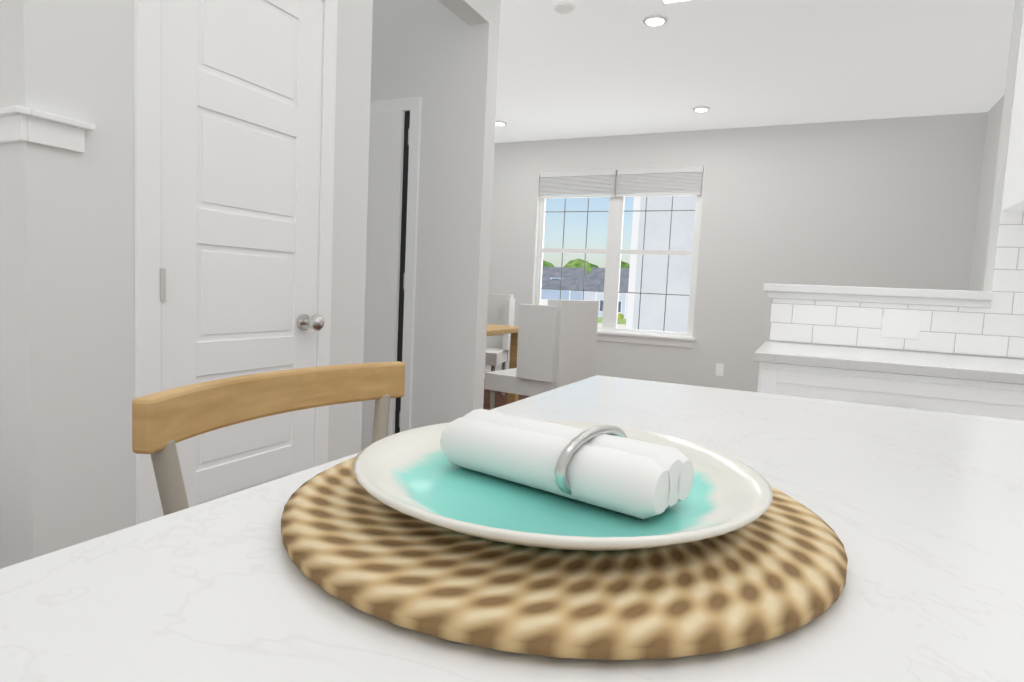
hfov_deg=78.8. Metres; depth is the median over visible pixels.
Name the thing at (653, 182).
window blinds
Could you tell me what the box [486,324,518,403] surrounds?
dining table
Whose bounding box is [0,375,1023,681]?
kitchen island
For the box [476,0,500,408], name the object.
wall
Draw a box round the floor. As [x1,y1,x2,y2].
[483,379,530,409]
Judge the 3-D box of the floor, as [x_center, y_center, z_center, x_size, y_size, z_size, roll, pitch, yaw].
[-1.303,1.029,0.534,9.000,0.100,14.800,5,5,25]
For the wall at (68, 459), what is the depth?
1.59 m
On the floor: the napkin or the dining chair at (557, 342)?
the dining chair at (557, 342)
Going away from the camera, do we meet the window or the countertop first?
the countertop
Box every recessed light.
[495,121,506,125]
[643,14,667,25]
[693,106,709,111]
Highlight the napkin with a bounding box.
[440,409,693,518]
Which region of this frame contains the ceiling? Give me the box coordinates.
[495,0,1014,142]
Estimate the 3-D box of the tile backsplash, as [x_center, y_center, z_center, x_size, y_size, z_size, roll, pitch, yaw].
[1.652,-0.198,2.158,1.379,0.495,0.007,5,5,25]
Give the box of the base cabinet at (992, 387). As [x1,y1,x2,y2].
[757,365,1023,420]
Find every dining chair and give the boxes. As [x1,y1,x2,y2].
[484,299,598,409]
[485,293,514,394]
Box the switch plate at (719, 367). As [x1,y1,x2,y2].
[716,364,723,375]
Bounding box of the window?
[532,166,704,347]
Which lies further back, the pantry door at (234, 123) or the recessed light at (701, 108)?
the recessed light at (701, 108)
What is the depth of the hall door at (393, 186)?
3.55 m
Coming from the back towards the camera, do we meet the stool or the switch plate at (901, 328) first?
the switch plate at (901, 328)
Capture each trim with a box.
[0,105,94,152]
[763,283,993,307]
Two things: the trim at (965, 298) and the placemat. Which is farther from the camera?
the trim at (965, 298)
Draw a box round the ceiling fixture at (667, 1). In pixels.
[662,0,685,3]
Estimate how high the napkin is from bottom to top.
0.047 m
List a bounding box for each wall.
[0,0,491,568]
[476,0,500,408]
[488,125,779,391]
[764,0,1023,358]
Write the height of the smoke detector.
0.034 m
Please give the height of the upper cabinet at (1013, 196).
0.987 m
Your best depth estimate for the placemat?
0.32 m
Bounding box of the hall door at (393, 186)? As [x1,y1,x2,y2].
[361,97,421,450]
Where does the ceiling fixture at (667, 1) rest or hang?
attached to the ceiling
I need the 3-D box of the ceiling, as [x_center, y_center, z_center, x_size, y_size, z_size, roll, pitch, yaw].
[-1.166,-1.908,0.287,9.000,0.300,14.800,5,5,25]
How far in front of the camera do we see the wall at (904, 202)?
5.58 m
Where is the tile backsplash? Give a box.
[769,211,1023,357]
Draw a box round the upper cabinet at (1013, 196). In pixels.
[1001,11,1023,210]
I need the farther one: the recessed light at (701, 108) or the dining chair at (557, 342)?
the recessed light at (701, 108)
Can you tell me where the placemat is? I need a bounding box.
[281,457,847,659]
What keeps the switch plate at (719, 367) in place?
attached to the wall at (739, 192)
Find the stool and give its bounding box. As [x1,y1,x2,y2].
[132,361,404,515]
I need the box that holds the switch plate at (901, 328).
[881,318,920,338]
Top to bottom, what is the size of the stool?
0.926 m
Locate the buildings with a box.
[541,192,695,332]
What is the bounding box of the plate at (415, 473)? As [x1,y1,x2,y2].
[353,419,772,550]
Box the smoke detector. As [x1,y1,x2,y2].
[553,0,574,13]
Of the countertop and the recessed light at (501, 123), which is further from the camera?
the recessed light at (501, 123)
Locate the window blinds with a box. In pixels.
[539,167,703,198]
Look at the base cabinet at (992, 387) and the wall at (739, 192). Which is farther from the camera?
the wall at (739, 192)
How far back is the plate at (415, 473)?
0.40 m
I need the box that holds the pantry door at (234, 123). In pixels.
[134,0,337,524]
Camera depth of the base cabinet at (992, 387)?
1.79 m
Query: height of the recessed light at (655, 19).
0.018 m
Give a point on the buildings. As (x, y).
(654, 272)
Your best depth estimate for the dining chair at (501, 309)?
6.21 m
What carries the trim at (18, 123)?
attached to the wall at (68, 459)
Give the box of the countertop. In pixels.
[754,341,1023,384]
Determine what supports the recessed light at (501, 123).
in the ceiling

